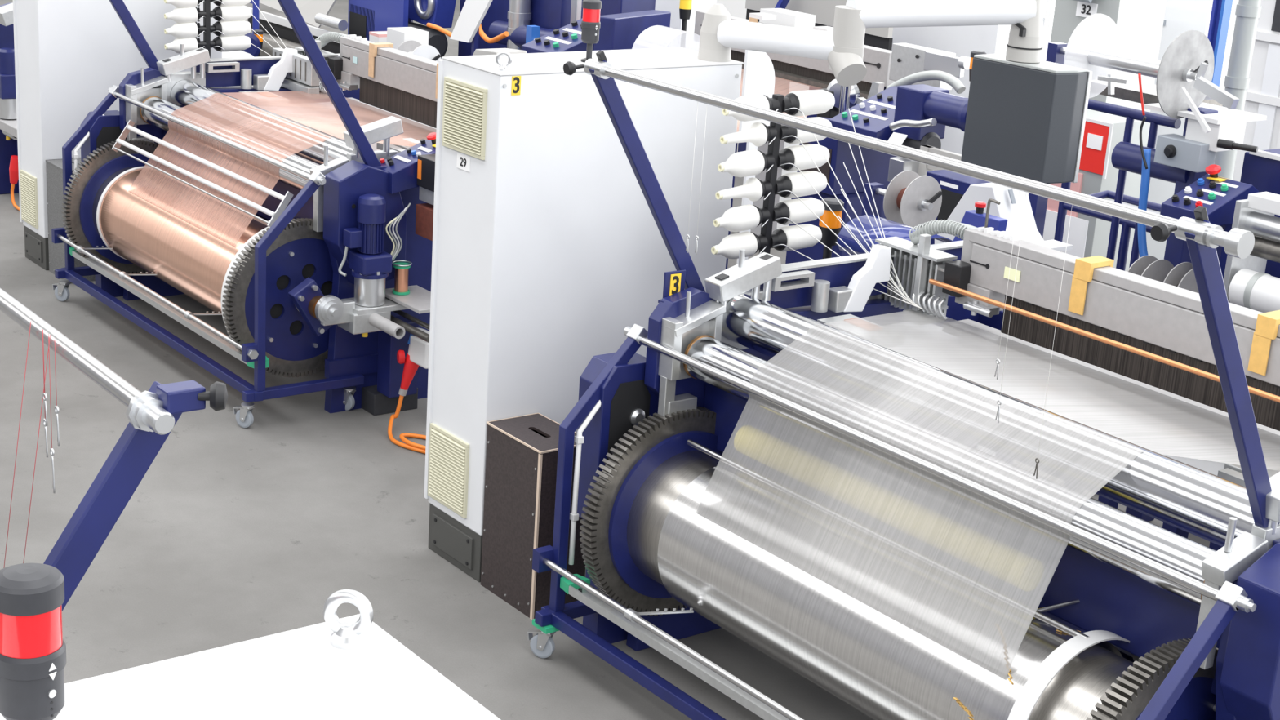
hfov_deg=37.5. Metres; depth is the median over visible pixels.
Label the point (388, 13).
far loom
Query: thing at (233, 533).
floor
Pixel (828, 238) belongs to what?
beacon
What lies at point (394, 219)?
wire
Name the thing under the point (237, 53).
cover
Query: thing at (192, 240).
beam
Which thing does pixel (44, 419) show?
wire hook
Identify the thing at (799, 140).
thread
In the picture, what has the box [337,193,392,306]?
motor
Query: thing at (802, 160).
yarn bobbin
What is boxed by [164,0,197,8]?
yarn bobbin
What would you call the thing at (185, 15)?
yarn bobbin
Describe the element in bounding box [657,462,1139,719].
beam
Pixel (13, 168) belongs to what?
plug
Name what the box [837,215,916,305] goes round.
thread
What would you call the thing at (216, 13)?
rack
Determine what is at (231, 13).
yarn bobbin
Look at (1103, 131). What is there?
cabinet
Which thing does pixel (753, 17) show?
card
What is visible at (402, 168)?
control console
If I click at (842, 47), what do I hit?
support arm
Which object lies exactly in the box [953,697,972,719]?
cord
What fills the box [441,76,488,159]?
vent grille
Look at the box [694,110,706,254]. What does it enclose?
wire hook
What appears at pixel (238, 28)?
yarn bobbin
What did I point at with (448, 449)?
vent grille
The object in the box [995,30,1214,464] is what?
spool
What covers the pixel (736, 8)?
wall
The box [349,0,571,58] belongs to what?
machine
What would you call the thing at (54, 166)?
wooden box
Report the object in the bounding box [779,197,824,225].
yarn bobbin
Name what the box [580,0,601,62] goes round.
light
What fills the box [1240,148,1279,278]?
machine
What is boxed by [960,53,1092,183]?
monitor
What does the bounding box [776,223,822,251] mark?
yarn bobbin
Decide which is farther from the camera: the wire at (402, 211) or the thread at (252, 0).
the thread at (252, 0)
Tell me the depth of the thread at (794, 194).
7.97 m
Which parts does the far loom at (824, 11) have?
plate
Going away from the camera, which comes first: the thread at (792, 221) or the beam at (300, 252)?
the thread at (792, 221)
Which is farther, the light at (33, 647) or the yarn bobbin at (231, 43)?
the yarn bobbin at (231, 43)
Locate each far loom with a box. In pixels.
[248,0,408,56]
[737,0,893,151]
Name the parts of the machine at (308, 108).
housing leg, arm, bearing arm, cap post, cap post, cap post, spindle rod, slotted rail, plate, temple plate, arm, tall post, arm, cap post, plate, cap post, temple plate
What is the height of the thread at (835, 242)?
0.111 m
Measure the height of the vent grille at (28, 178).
0.340 m
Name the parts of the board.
post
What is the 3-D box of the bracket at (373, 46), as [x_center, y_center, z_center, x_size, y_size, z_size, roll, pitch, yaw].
[-1.603,-1.854,11.661,0.134,0.205,0.070,-9,22,-36]
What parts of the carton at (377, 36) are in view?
lid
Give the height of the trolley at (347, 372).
1.338 m
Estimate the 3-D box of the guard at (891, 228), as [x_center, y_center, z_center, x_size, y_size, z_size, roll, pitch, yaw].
[1.128,-0.425,8.385,0.299,0.352,0.440,-9,22,-36]
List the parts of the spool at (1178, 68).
lever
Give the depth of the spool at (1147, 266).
8.77 m
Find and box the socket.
[408,327,429,368]
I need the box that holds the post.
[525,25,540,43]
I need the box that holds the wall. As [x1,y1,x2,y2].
[716,0,746,18]
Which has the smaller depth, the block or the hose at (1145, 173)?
the hose at (1145, 173)
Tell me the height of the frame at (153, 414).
2.374 m
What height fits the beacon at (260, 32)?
1.059 m
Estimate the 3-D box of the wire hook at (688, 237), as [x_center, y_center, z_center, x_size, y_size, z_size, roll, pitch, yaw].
[0.182,-0.633,6.537,0.008,0.537,0.018,-9,22,-36]
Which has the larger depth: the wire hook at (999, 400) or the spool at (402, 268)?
the spool at (402, 268)
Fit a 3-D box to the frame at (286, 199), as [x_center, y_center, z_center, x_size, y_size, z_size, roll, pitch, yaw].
[-2.470,-1.056,10.499,0.144,0.190,2.062,-9,22,-36]
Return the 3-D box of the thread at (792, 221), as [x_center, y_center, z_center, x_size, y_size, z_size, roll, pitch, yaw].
[0.901,-0.405,7.930,0.685,0.230,0.004,18,22,38]
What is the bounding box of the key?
[984,198,999,227]
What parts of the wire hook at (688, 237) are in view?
cord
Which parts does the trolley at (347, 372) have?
rod, frame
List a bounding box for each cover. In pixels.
[222,50,253,87]
[472,48,526,55]
[934,182,1072,457]
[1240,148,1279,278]
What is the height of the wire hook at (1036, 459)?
0.812 m
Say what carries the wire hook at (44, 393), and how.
hanging from the frame at (153, 414)
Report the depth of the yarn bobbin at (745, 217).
7.97 m
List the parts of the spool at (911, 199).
lever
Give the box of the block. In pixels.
[888,42,970,90]
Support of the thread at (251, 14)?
attached to the machine at (308, 108)
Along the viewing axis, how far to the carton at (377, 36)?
13.45 m
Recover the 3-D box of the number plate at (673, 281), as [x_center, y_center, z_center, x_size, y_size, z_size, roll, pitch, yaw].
[0.141,-0.265,7.306,0.150,0.160,0.030,-9,22,-36]
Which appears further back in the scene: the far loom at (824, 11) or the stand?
the far loom at (824, 11)
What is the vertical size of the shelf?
0.150 m
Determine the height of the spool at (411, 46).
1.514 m
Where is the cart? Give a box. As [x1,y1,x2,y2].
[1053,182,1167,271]
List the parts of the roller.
plate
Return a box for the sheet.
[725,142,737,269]
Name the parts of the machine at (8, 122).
motor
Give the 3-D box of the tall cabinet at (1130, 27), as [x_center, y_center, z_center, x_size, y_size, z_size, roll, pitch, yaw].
[3.135,-1.548,13.257,0.620,2.261,0.551,-9,22,-36]
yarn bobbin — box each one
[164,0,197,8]
[164,7,197,22]
[164,22,197,38]
[164,37,198,53]
[217,5,251,21]
[217,35,251,52]
[218,20,251,36]
[220,0,250,6]
[711,231,757,258]
[713,204,759,231]
[715,177,762,201]
[717,149,764,177]
[720,122,767,146]
[721,93,769,121]
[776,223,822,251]
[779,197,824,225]
[782,170,826,198]
[783,143,829,171]
[788,89,835,116]
[788,116,831,144]
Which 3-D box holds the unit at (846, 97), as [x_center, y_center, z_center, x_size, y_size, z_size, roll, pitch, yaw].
[1.320,-1.030,12.280,0.200,1.618,0.440,-9,22,-36]
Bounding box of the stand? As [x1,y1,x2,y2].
[1087,62,1266,521]
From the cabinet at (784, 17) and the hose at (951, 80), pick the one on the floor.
the cabinet at (784, 17)
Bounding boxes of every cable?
[387,395,426,453]
[426,22,452,36]
[479,24,509,43]
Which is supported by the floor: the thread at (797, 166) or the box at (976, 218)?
the box at (976, 218)
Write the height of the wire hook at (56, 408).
0.206 m
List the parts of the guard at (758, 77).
post, plate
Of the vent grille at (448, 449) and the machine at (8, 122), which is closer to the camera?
the vent grille at (448, 449)
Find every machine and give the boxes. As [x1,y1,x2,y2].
[0,2,18,194]
[80,0,438,413]
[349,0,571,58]
[521,0,671,53]
[563,50,1279,719]
[785,84,968,307]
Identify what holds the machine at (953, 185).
on the floor
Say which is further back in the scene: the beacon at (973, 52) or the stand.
the beacon at (973, 52)
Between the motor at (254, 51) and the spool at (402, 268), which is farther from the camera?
the motor at (254, 51)
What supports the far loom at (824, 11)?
on the floor
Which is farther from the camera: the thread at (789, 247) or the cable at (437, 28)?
the cable at (437, 28)
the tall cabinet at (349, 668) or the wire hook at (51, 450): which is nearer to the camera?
the tall cabinet at (349, 668)
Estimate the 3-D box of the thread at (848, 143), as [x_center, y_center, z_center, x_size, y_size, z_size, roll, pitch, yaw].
[0.999,-0.602,7.983,0.004,0.584,0.618,-4,19,-24]
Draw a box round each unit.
[288,277,429,415]
[817,79,884,118]
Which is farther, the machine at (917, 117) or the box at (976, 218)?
the machine at (917, 117)
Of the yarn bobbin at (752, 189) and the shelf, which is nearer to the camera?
the yarn bobbin at (752, 189)
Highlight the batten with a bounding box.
[693,10,896,99]
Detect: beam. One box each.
[62,138,333,377]
[96,166,270,331]
[579,406,1218,719]
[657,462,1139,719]
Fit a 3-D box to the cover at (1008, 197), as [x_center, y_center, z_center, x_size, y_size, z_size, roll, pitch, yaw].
[1.712,-0.066,9.252,0.300,1.631,0.608,-9,22,-36]
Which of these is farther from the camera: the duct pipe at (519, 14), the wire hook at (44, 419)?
the duct pipe at (519, 14)
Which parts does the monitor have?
plate, screen frame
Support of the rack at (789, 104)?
on the floor
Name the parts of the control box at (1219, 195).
yellow plate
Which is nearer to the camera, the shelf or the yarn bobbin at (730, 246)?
the yarn bobbin at (730, 246)
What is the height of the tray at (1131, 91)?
0.053 m
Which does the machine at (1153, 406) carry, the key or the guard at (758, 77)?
the key
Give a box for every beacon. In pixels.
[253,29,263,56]
[679,0,692,48]
[818,197,844,258]
[968,50,986,81]
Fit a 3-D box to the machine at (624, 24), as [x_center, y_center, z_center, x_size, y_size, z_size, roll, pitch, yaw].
[-0.277,-2.039,15.114,1.137,1.649,1.426,-9,22,-36]
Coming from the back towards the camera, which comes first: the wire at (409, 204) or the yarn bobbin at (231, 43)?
the yarn bobbin at (231, 43)
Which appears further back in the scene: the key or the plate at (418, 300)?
the plate at (418, 300)
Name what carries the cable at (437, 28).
attached to the machine at (549, 15)
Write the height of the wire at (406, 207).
0.295 m
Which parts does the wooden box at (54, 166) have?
panel, lid, panel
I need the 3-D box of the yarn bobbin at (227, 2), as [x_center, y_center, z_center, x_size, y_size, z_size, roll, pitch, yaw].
[-2.665,-2.376,12.384,0.215,0.108,0.108,-9,22,-36]
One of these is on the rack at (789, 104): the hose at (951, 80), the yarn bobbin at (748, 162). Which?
the yarn bobbin at (748, 162)
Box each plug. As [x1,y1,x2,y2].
[8,155,19,210]
[396,327,429,395]
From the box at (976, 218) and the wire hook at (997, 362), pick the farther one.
the box at (976, 218)
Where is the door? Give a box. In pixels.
[1232,0,1279,182]
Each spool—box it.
[391,260,412,295]
[396,40,441,62]
[861,170,942,227]
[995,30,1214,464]
[1064,255,1173,493]
[1097,262,1199,508]
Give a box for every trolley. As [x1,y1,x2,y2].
[51,84,377,427]
[526,324,1256,719]
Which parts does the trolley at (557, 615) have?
frame, rod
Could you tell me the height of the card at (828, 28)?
0.150 m
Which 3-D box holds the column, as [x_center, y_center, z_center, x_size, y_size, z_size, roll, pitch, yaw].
[3.286,-2.138,10.570,0.070,5.000,0.080,-9,22,-36]
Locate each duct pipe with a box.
[506,0,531,49]
[1213,0,1262,180]
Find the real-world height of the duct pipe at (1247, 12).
5.500 m
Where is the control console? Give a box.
[379,132,435,194]
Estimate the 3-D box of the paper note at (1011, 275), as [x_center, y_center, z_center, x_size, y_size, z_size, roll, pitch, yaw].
[1.474,-0.339,7.474,0.004,0.045,0.080,-9,22,-36]
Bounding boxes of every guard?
[736,49,774,264]
[837,214,953,254]
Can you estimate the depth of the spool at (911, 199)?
9.52 m
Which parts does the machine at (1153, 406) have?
knob, clamp lever, housing leg, arm, bearing arm, cap post, cap post, cap post, slotted rail, plate, temple plate, arm, spindle rod, tall post, stay rod, copper rod, knob, clamp lever, plate, arm, temple plate, cap post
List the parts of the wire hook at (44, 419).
cord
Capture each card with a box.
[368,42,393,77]
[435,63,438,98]
[748,12,776,22]
[813,26,833,31]
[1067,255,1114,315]
[1247,310,1279,375]
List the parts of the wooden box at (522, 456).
panel, lid, panel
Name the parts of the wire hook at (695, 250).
cord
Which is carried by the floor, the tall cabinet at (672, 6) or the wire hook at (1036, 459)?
the tall cabinet at (672, 6)
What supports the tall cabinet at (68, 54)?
on the floor
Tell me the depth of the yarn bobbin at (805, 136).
8.08 m
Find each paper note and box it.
[352,56,357,63]
[1003,266,1021,282]
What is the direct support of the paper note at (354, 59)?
attached to the machine at (308, 108)
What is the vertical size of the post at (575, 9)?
1.345 m
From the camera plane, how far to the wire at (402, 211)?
9.81 m
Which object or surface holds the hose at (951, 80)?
attached to the machine at (917, 117)
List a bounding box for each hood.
[934,182,1044,244]
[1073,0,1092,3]
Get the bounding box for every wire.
[385,217,396,254]
[388,210,404,256]
[391,202,411,261]
[391,206,407,260]
[1139,115,1147,168]
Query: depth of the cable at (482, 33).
15.49 m
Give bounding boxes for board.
[449,0,493,55]
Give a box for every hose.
[885,70,965,93]
[1137,148,1151,257]
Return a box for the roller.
[1208,191,1279,551]
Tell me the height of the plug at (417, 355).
0.369 m
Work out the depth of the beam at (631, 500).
7.20 m
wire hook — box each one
[42,329,48,426]
[42,339,48,457]
[48,333,55,493]
[53,342,59,445]
[685,105,697,253]
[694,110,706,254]
[994,193,1019,379]
[995,195,1026,422]
[1033,204,1072,479]
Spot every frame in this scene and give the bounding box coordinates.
[0,288,228,610]
[111,120,293,226]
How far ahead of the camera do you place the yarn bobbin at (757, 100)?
7.84 m
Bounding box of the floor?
[0,0,1209,719]
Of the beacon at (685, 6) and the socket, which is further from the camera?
the beacon at (685, 6)
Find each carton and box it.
[368,31,386,42]
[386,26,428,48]
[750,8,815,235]
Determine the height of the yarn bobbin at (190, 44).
0.110 m
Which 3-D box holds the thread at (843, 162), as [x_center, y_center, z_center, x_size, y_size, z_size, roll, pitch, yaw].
[1.002,-0.543,7.993,0.004,0.466,0.637,-4,19,-25]
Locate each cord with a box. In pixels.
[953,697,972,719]
[995,623,1012,684]
[1137,73,1145,115]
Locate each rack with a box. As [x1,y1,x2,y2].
[195,0,224,58]
[750,93,802,254]
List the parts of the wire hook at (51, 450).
cord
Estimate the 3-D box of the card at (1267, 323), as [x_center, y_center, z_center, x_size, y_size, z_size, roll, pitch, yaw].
[2.222,-0.060,6.622,0.134,0.207,0.080,-9,22,-36]
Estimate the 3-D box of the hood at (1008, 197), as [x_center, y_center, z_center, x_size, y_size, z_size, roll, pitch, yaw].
[1.695,-0.674,9.082,0.230,0.375,0.506,-9,22,-36]
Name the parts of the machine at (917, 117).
cream frame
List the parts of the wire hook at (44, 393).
cord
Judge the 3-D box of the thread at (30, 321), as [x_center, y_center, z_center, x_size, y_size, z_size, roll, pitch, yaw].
[-1.220,0.195,3.688,0.001,0.626,0.220,-9,22,-36]
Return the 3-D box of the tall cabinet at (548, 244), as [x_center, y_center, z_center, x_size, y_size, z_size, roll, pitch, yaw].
[-0.261,-0.266,8.354,1.280,2.288,0.458,-9,22,-36]
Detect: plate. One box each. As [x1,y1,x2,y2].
[385,284,431,314]
[657,269,685,302]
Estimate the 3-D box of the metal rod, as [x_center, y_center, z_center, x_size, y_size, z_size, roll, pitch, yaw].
[0.530,1.240,6.417,0.099,0.034,2.560,-9,22,-36]
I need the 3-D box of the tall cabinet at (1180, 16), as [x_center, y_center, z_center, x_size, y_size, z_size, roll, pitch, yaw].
[3.936,-1.667,13.937,0.510,2.188,0.647,-9,22,-36]
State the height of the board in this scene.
1.635 m
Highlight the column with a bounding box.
[1207,0,1232,86]
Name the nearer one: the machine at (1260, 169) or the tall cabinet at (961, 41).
the machine at (1260, 169)
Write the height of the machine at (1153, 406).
2.409 m
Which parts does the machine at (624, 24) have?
long arm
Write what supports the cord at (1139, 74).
hanging from the spool at (1178, 68)
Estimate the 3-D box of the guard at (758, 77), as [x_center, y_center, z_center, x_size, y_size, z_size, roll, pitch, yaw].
[0.551,-0.597,9.889,0.200,2.111,0.020,-9,22,-36]
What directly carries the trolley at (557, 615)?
on the floor
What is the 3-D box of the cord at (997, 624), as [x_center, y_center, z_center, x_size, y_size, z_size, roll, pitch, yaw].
[1.137,0.915,5.888,0.017,0.096,0.232,3,17,-4]
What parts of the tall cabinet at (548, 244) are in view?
edge trim, roof panel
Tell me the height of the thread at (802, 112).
0.702 m
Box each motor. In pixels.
[242,32,260,57]
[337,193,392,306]
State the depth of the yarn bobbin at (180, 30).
12.19 m
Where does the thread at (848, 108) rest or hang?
attached to the machine at (1153, 406)
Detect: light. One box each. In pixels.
[0,563,66,719]
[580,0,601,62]
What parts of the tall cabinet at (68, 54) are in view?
edge trim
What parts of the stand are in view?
rail post, rail, rail post, knob, post, slanted rod, toothed arm, handle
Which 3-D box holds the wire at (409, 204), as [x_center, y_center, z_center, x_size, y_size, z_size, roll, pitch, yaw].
[-1.247,-0.668,9.861,0.088,0.315,0.041,-9,22,-36]
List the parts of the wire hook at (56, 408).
cord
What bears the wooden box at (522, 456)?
on the floor
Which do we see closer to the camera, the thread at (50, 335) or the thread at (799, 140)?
the thread at (50, 335)
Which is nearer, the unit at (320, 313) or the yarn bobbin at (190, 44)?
the unit at (320, 313)
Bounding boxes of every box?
[45,157,95,284]
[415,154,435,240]
[480,413,585,619]
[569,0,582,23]
[953,201,1007,241]
[1160,164,1258,537]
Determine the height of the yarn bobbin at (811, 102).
0.108 m
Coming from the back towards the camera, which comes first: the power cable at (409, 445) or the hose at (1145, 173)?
the power cable at (409, 445)
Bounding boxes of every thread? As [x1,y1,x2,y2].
[3,320,31,568]
[22,334,50,563]
[251,13,282,48]
[252,0,286,47]
[789,247,923,309]
[791,221,917,306]
[794,194,910,301]
[796,166,912,304]
[799,139,909,304]
[801,111,905,301]
[835,241,920,307]
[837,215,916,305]
[840,189,912,302]
[843,162,911,305]
[848,108,904,302]
[848,142,907,303]
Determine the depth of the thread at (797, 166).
7.94 m
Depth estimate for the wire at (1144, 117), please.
8.73 m
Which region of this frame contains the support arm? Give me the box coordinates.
[697,0,1043,86]
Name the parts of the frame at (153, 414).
arm, knob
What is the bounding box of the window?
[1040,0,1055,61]
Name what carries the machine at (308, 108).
on the floor
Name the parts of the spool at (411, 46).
lever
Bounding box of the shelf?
[1143,102,1266,151]
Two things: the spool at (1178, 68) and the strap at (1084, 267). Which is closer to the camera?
the strap at (1084, 267)
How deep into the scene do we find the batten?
13.36 m
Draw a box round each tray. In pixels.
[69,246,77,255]
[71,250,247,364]
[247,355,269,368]
[1089,78,1222,106]
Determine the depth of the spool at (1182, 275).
8.60 m
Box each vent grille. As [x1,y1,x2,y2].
[20,169,38,228]
[427,422,469,518]
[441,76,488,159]
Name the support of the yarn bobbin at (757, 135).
on the rack at (789, 104)
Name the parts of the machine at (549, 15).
round seat, arm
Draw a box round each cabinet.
[0,589,500,719]
[13,0,222,270]
[423,47,743,582]
[654,0,716,49]
[891,24,1011,154]
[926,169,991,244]
[1042,108,1150,271]
[1050,0,1166,112]
[1138,0,1238,259]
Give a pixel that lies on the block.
(907, 59)
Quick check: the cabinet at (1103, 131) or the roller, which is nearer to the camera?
the roller
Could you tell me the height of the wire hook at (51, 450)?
0.310 m
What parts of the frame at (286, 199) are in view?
plate, rod, rod, rod, plate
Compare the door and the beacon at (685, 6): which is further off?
the beacon at (685, 6)
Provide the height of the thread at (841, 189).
0.348 m
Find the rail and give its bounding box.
[248,0,259,34]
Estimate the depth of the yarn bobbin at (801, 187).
8.14 m

